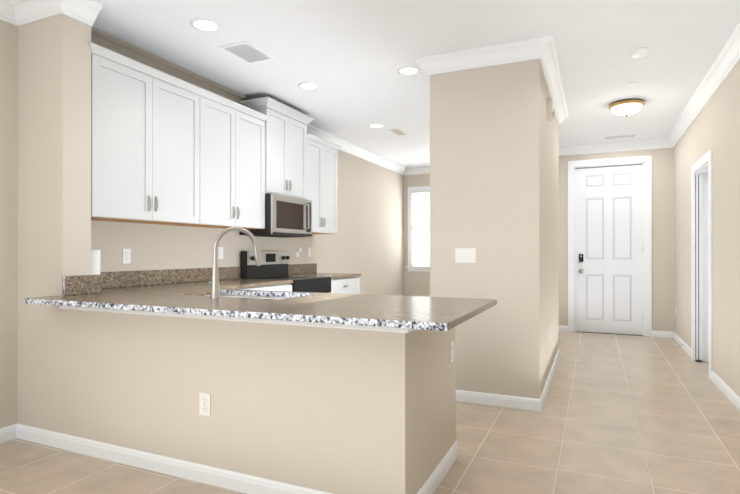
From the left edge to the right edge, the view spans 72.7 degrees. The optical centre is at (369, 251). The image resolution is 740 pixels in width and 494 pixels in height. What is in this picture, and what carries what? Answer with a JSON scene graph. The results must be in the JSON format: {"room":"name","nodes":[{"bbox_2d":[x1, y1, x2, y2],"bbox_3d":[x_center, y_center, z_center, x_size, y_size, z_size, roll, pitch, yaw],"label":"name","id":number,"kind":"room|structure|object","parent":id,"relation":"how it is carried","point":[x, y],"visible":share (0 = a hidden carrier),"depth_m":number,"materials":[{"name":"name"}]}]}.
{"room":"kitchen","nodes":[
{"label":"kitchen","id":0,"kind":"room"},
{"bbox_2d":[0,20,23,428],"bbox_3d":[-1.741,-0.181,4.474,0.280,2.740,11.300,0,0,24],"label":"wall","id":1,"kind":"structure","parent":0,"point":[11,36],"depth_m":3.18,"materials":[{"name":"beige paint"}]},
{"bbox_2d":[0,424,15,442],"bbox_3d":[-3.084,1.140,1.331,0.014,0.086,4.110,0,0,24],"label":"baseboard","id":2,"kind":"structure","parent":1,"relation":"attached to","point":[7,433],"depth_m":3.15,"materials":[{"name":"white wood"}]},
{"bbox_2d":[0,0,23,26],"bbox_3d":[-3.027,-1.498,1.359,0.100,0.118,4.020,0,0,24],"label":"crown molding","id":3,"kind":"structure","parent":1,"relation":"attached to","point":[3,3],"depth_m":3.11,"materials":[{"name":"white wood"}]},
{"bbox_2d":[24,14,423,493],"bbox_3d":[-0.962,-0.184,2.739,2.520,2.740,0.190,0,0,24],"label":"wall","id":4,"kind":"structure","parent":0,"point":[334,410],"depth_m":2.85,"materials":[{"name":"beige paint"}]},
{"bbox_2d":[8,0,83,24],"bbox_3d":[-1.969,-1.495,3.050,0.410,0.118,0.130,0,0,24],"label":"crown molding","id":5,"kind":"structure","parent":4,"relation":"attached to","point":[17,13],"depth_m":3.08,"materials":[{"name":"white wood"}]},
{"bbox_2d":[122,249,130,263],"bbox_3d":[-1.863,0.038,3.848,0.008,0.114,0.070,0,0,24],"label":"outlet","id":6,"kind":"object","parent":4,"relation":"attached to","point":[126,253],"depth_m":3.84,"materials":[{"name":"white plastic"}]},
{"bbox_2d":[91,50,207,225],"bbox_3d":[-1.726,-0.747,3.762,0.329,1.051,1.028,0,0,24],"label":"upper cabinet","id":7,"kind":"object","parent":4,"relation":"attached to","point":[164,153],"depth_m":3.62,"materials":[{"name":"white wood"}]},
{"bbox_2d":[78,16,245,102],"bbox_3d":[-1.666,-1.493,4.180,0.100,0.118,1.859,0,0,24],"label":"crown molding","id":8,"kind":"structure","parent":4,"relation":"attached to","point":[98,37],"depth_m":4.04,"materials":[{"name":"white wood"}]},
{"bbox_2d":[16,423,331,493],"bbox_3d":[-1.034,1.143,2.657,2.614,0.086,0.014,0,0,24],"label":"baseboard","id":9,"kind":"structure","parent":4,"relation":"attached to","point":[228,479],"depth_m":2.68,"materials":[{"name":"white wood"}]},
{"bbox_2d":[199,392,210,415],"bbox_3d":[-0.847,0.785,2.577,0.070,0.114,0.008,0,0,24],"label":"outlet","id":10,"kind":"object","parent":4,"relation":"attached to","point":[204,398],"depth_m":2.57,"materials":[{"name":"white plastic"}]},
{"bbox_2d":[218,247,222,258],"bbox_3d":[-1.429,0.020,4.815,0.009,0.114,0.070,0,0,24],"label":"outlet","id":11,"kind":"object","parent":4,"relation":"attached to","point":[220,249],"depth_m":4.81,"materials":[{"name":"white plastic"}]},
{"bbox_2d":[190,98,264,228],"bbox_3d":[-1.371,-0.746,4.555,0.329,1.051,0.951,0,0,24],"label":"upper cabinet","id":12,"kind":"object","parent":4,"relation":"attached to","point":[236,196],"depth_m":4.52,"materials":[{"name":"white wood"}]},
{"bbox_2d":[59,306,411,332],"bbox_3d":[-0.850,0.323,2.573,2.220,0.044,0.020,0,0,24],"label":"trim","id":13,"kind":"structure","parent":4,"relation":"on","point":[386,329],"depth_m":2.44,"materials":[{"name":"white"}]},
{"bbox_2d":[24,226,496,330],"bbox_3d":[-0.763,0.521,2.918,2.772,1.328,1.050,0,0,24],"label":"countertop","id":14,"kind":"structure","parent":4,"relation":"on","point":[215,290],"depth_m":2.22,"materials":[{"name":"brown stone"}]},
{"bbox_2d":[91,250,99,274],"bbox_3d":[-1.902,0.131,3.417,0.122,0.280,0.122,0,0,24],"label":"paper towel roll","id":15,"kind":"object","parent":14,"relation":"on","point":[95,262],"visible":0.33,"depth_m":3.39,"materials":[{"name":"white"}]},
{"bbox_2d":[209,226,261,297],"bbox_3d":[-0.832,0.063,2.988,0.294,0.416,0.241,0,0,24],"label":"faucet","id":16,"kind":"object","parent":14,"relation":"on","point":[215,288],"depth_m":2.92,"materials":[{"name":"silver metal"}]},
{"bbox_2d":[205,294,292,297],"bbox_3d":[-0.785,0.408,3.182,0.832,0.212,0.457,0,0,24],"label":"sink","id":17,"kind":"object","parent":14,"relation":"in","point":[222,295],"depth_m":3.38,"materials":[{"name":"silver metal"}]},
{"bbox_2d":[244,106,307,199],"bbox_3d":[-1.014,-0.988,5.333,0.344,0.845,0.758,0,0,24],"label":"upper cabinet","id":18,"kind":"object","parent":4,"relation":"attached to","point":[285,138],"depth_m":5.20,"materials":[{"name":"white wood"}]},
{"bbox_2d":[240,194,311,237],"bbox_3d":[-0.952,-0.358,5.304,0.456,0.408,0.744,0,0,24],"label":"over-the-range microwave","id":19,"kind":"object","parent":18,"relation":"attached to","point":[287,217],"visible":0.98,"depth_m":5.11,"materials":[{"name":"silver metal"}]},
{"bbox_2d":[296,247,301,256],"bbox_3d":[-0.858,0.012,6.050,0.045,0.114,0.070,0,0,24],"label":"outlet","id":20,"kind":"object","parent":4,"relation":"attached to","point":[298,249],"depth_m":6.04,"materials":[{"name":"white plastic"}]},
{"bbox_2d":[308,138,337,233],"bbox_3d":[-0.711,-0.743,6.029,0.329,1.051,0.760,0,0,24],"label":"upper cabinet","id":21,"kind":"object","parent":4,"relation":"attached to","point":[322,159],"depth_m":5.98,"materials":[{"name":"white wood"}]},
{"bbox_2d":[287,116,407,174],"bbox_3d":[-0.144,-1.486,7.580,0.100,0.118,4.030,0,0,24],"label":"crown molding","id":22,"kind":"structure","parent":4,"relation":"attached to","point":[348,147],"depth_m":7.49,"materials":[{"name":"white wood"}]},
{"bbox_2d":[0,331,739,493],"bbox_3d":[0.276,1.217,3.568,4.700,0.060,11.300,0,0,24],"label":"floor","id":23,"kind":"structure","parent":0,"point":[626,414],"depth_m":3.08,"materials":[{"name":"beige tile"}]},
{"bbox_2d":[241,251,331,292],"bbox_3d":[-0.831,0.595,5.248,0.698,1.190,0.738,0,0,24],"label":"range","id":24,"kind":"object","parent":23,"relation":"on","point":[274,265],"visible":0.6,"depth_m":5.24,"materials":[{"name":"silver metal"}]},
{"bbox_2d":[91,0,739,167],"bbox_3d":[0.276,-1.583,3.574,4.700,0.060,11.300,0,0,24],"label":"ceiling","id":25,"kind":"structure","parent":0,"point":[350,58],"depth_m":3.83,"materials":[{"name":"white paint"}]},
{"bbox_2d":[190,18,219,31],"bbox_3d":[-1.129,-1.549,3.446,0.195,0.007,0.195,0,0,18],"label":"recessed light","id":26,"kind":"object","parent":25,"relation":"in","point":[203,24],"depth_m":3.43,"materials":[{"name":"white"}]},
{"bbox_2d":[219,41,274,63],"bbox_3d":[-0.957,-1.547,3.928,0.260,0.010,0.360,0,0,24],"label":"ceiling vent","id":27,"kind":"object","parent":25,"relation":"in","point":[247,52],"depth_m":3.92,"materials":[{"name":"white metal"}]},
{"bbox_2d":[298,82,318,88],"bbox_3d":[-0.574,-1.546,4.710,0.195,0.007,0.195,0,0,18],"label":"recessed light","id":28,"kind":"object","parent":25,"relation":"in","point":[305,85],"depth_m":4.69,"materials":[{"name":"white plastic"}]},
{"bbox_2d":[368,123,383,127],"bbox_3d":[0.074,-1.544,6.184,0.195,0.007,0.195,0,0,18],"label":"recessed light","id":29,"kind":"object","parent":25,"relation":"in","point":[375,125],"depth_m":6.17,"materials":[{"name":"white"}]},
{"bbox_2d":[389,129,405,135],"bbox_3d":[0.360,-1.542,6.527,0.120,0.010,0.320,0,0,24],"label":"ceiling vent","id":30,"kind":"object","parent":25,"relation":"in","point":[396,131],"depth_m":6.51,"materials":[{"name":"white metal"}]},
{"bbox_2d":[397,66,419,74],"bbox_3d":[0.334,-1.547,4.315,0.195,0.007,0.195,0,0,-15],"label":"recessed light","id":31,"kind":"object","parent":25,"relation":"in","point":[408,70],"depth_m":4.30,"materials":[{"name":"white plastic"}]},
{"bbox_2d":[603,134,636,139],"bbox_3d":[3.371,-1.541,6.779,0.400,0.010,0.140,0,0,24],"label":"ceiling vent","id":32,"kind":"object","parent":25,"relation":"in","point":[632,135],"depth_m":6.76,"materials":[{"name":"white"}]},
{"bbox_2d":[608,99,644,116],"bbox_3d":[2.683,-1.475,5.257,0.344,0.148,0.344,0,0,24],"label":"flush-mount light","id":33,"kind":"object","parent":25,"relation":"attached to","point":[627,107],"visible":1,"depth_m":5.16,"materials":[{"name":"white glass"}]},
{"bbox_2d":[630,47,649,57],"bbox_3d":[2.089,-1.533,3.891,0.135,0.038,0.135,0,0,18],"label":"smoke detector","id":34,"kind":"object","parent":25,"relation":"attached to","point":[640,52],"depth_m":3.85,"materials":[{"name":"white plastic"}]},
{"bbox_2d":[424,174,427,296],"bbox_3d":[1.412,-0.172,9.170,1.600,2.740,0.150,0,0,24],"label":"wall","id":35,"kind":"structure","parent":0,"point":[425,175],"depth_m":9.26,"materials":[{"name":"beige paint"}]},
{"bbox_2d":[406,186,429,271],"bbox_3d":[1.319,-0.410,9.158,1.360,1.575,0.150,0,0,24],"label":"window frame","id":36,"kind":"structure","parent":35,"relation":"attached to","point":[410,268],"depth_m":9.36,"materials":[{"name":"white"}]},
{"bbox_2d":[408,166,429,174],"bbox_3d":[1.407,-1.484,9.038,1.500,0.118,0.100,0,0,24],"label":"crown molding","id":37,"kind":"structure","parent":35,"relation":"attached to","point":[418,170],"depth_m":9.26,"materials":[{"name":"white wood"}]},
{"bbox_2d":[412,190,429,265],"bbox_3d":[1.334,-0.422,9.191,1.160,1.400,0.098,0,0,24],"label":"kitchen window","id":38,"kind":"structure","parent":35,"relation":"in","point":[421,228],"depth_m":9.34,"materials":[{"name":"white glass"}]},
{"bbox_2d":[424,324,459,482],"bbox_3d":[0.311,0.743,2.644,0.120,0.884,0.640,0,0,24],"label":"wall","id":39,"kind":"structure","parent":0,"point":[441,377],"depth_m":2.61,"materials":[{"name":"beige paint"}]},
{"bbox_2d":[417,441,458,493],"bbox_3d":[0.329,1.142,2.544,0.034,0.086,0.834,0,0,24],"label":"baseboard","id":40,"kind":"structure","parent":39,"relation":"attached to","point":[429,487],"depth_m":2.59,"materials":[{"name":"white wood"}]},
{"bbox_2d":[450,341,453,362],"bbox_3d":[0.459,0.566,2.819,0.008,0.114,0.070,0,0,24],"label":"outlet","id":41,"kind":"object","parent":39,"relation":"attached to","point":[451,343],"depth_m":2.81,"materials":[{"name":"white plastic"}]},
{"bbox_2d":[428,59,559,398],"bbox_3d":[1.311,-0.180,4.893,0.850,2.740,2.140,0,0,24],"label":"wall","id":42,"kind":"structure","parent":0,"point":[494,176],"depth_m":3.91,"materials":[{"name":"beige paint"}]},
{"bbox_2d":[414,56,429,76],"bbox_3d":[0.878,-1.491,5.090,0.100,0.118,2.340,0,0,24],"label":"crown molding","id":43,"kind":"structure","parent":42,"relation":"attached to","point":[422,62],"depth_m":4.04,"materials":[{"name":"white wood"}]},
{"bbox_2d":[455,248,475,262],"bbox_3d":[0.753,0.034,3.966,0.162,0.114,0.009,0,0,24],"label":"light switch","id":44,"kind":"object","parent":42,"relation":"attached to","point":[465,255],"depth_m":3.96,"materials":[{"name":"white plastic"}]},
{"bbox_2d":[428,38,535,75],"bbox_3d":[0.854,-1.493,3.874,0.810,0.118,0.100,0,0,24],"label":"crown molding","id":45,"kind":"structure","parent":42,"relation":"attached to","point":[523,50],"depth_m":3.86,"materials":[{"name":"white wood"}]},
{"bbox_2d":[456,390,535,410],"bbox_3d":[0.871,1.145,3.908,0.810,0.086,0.014,0,0,24],"label":"baseboard","id":46,"kind":"structure","parent":42,"relation":"attached to","point":[461,395],"depth_m":3.86,"materials":[{"name":"white wood"}]},
{"bbox_2d":[536,349,559,410],"bbox_3d":[1.706,1.146,4.714,0.014,0.086,2.168,0,0,24],"label":"baseboard","id":47,"kind":"structure","parent":42,"relation":"attached to","point":[539,402],"depth_m":4.20,"materials":[{"name":"white wood"}]},
{"bbox_2d":[547,98,553,120],"bbox_3d":[1.569,-1.231,4.374,0.046,0.170,0.120,0,0,24],"label":"outlet","id":48,"kind":"object","parent":42,"relation":"attached to","point":[550,112],"depth_m":4.32,"materials":[{"name":"white"}]},
{"bbox_2d":[536,35,567,124],"bbox_3d":[1.745,-1.492,4.702,0.100,0.118,2.340,0,0,24],"label":"crown molding","id":49,"kind":"structure","parent":42,"relation":"attached to","point":[545,47],"depth_m":4.20,"materials":[{"name":"white wood"}]},
{"bbox_2d":[560,148,671,330],"bbox_3d":[2.927,-0.175,7.561,2.780,2.740,0.150,0,0,24],"label":"wall","id":50,"kind":"structure","parent":0,"point":[661,157],"depth_m":7.00,"materials":[{"name":"beige paint"}]},
{"bbox_2d":[559,325,567,331],"bbox_3d":[2.351,1.152,7.727,1.290,0.086,0.014,0,0,24],"label":"baseboard","id":51,"kind":"structure","parent":50,"relation":"attached to","point":[561,327],"depth_m":7.48,"materials":[{"name":"white wood"}]},
{"bbox_2d":[575,164,642,335],"bbox_3d":[3.454,-0.011,7.277,0.901,2.435,0.134,0,0,24],"label":"front door","id":52,"kind":"structure","parent":50,"relation":"in","point":[608,249],"depth_m":7.28,"materials":[{"name":"white wood"}]},
{"bbox_2d":[568,155,651,336],"bbox_3d":[3.466,-0.071,7.310,1.092,2.531,0.168,0,0,24],"label":"door frame","id":53,"kind":"structure","parent":50,"relation":"attached to","point":[646,161],"depth_m":7.11,"materials":[{"name":"white wood"}]},
{"bbox_2d":[558,138,663,155],"bbox_3d":[2.908,-1.487,7.435,2.550,0.118,0.100,0,0,24],"label":"crown molding","id":54,"kind":"structure","parent":50,"relation":"attached to","point":[649,143],"depth_m":7.18,"materials":[{"name":"white wood"}]},
{"bbox_2d":[672,60,739,396],"bbox_3d":[2.179,-0.185,2.254,0.150,2.740,10.450,0,0,24],"label":"wall","id":55,"kind":"structure","parent":0,"point":[716,128],"depth_m":4.42,"materials":[{"name":"beige paint"}]},
{"bbox_2d":[672,332,691,357],"bbox_3d":[3.871,1.149,6.232,0.014,0.086,1.500,0,0,24],"label":"baseboard","id":56,"kind":"structure","parent":55,"relation":"attached to","point":[687,349],"depth_m":6.16,"materials":[{"name":"white wood"}]},
{"bbox_2d":[695,175,702,361],"bbox_3d":[3.462,0.158,5.059,0.196,2.064,0.910,0,0,24],"label":"door","id":57,"kind":"structure","parent":55,"relation":"in","point":[698,360],"depth_m":5.45,"materials":[{"name":"white wood"}]},
{"bbox_2d":[691,149,712,378],"bbox_3d":[3.431,0.125,5.073,0.168,2.131,0.992,0,0,24],"label":"door frame","id":58,"kind":"structure","parent":55,"relation":"attached to","point":[704,172],"depth_m":5.42,"materials":[{"name":"white wood"}]},
{"bbox_2d":[664,21,739,147],"bbox_3d":[2.065,-1.496,2.307,0.100,0.118,10.150,0,0,24],"label":"crown molding","id":59,"kind":"structure","parent":55,"relation":"attached to","point":[727,59],"depth_m":4.51,"materials":[{"name":"white wood"}]},
{"bbox_2d":[711,371,739,410],"bbox_3d":[1.597,1.140,1.153,0.014,0.086,7.670,0,0,24],"label":"baseboard","id":60,"kind":"structure","parent":55,"relation":"attached to","point":[728,392],"depth_m":4.11,"materials":[{"name":"white wood"}]}
]}

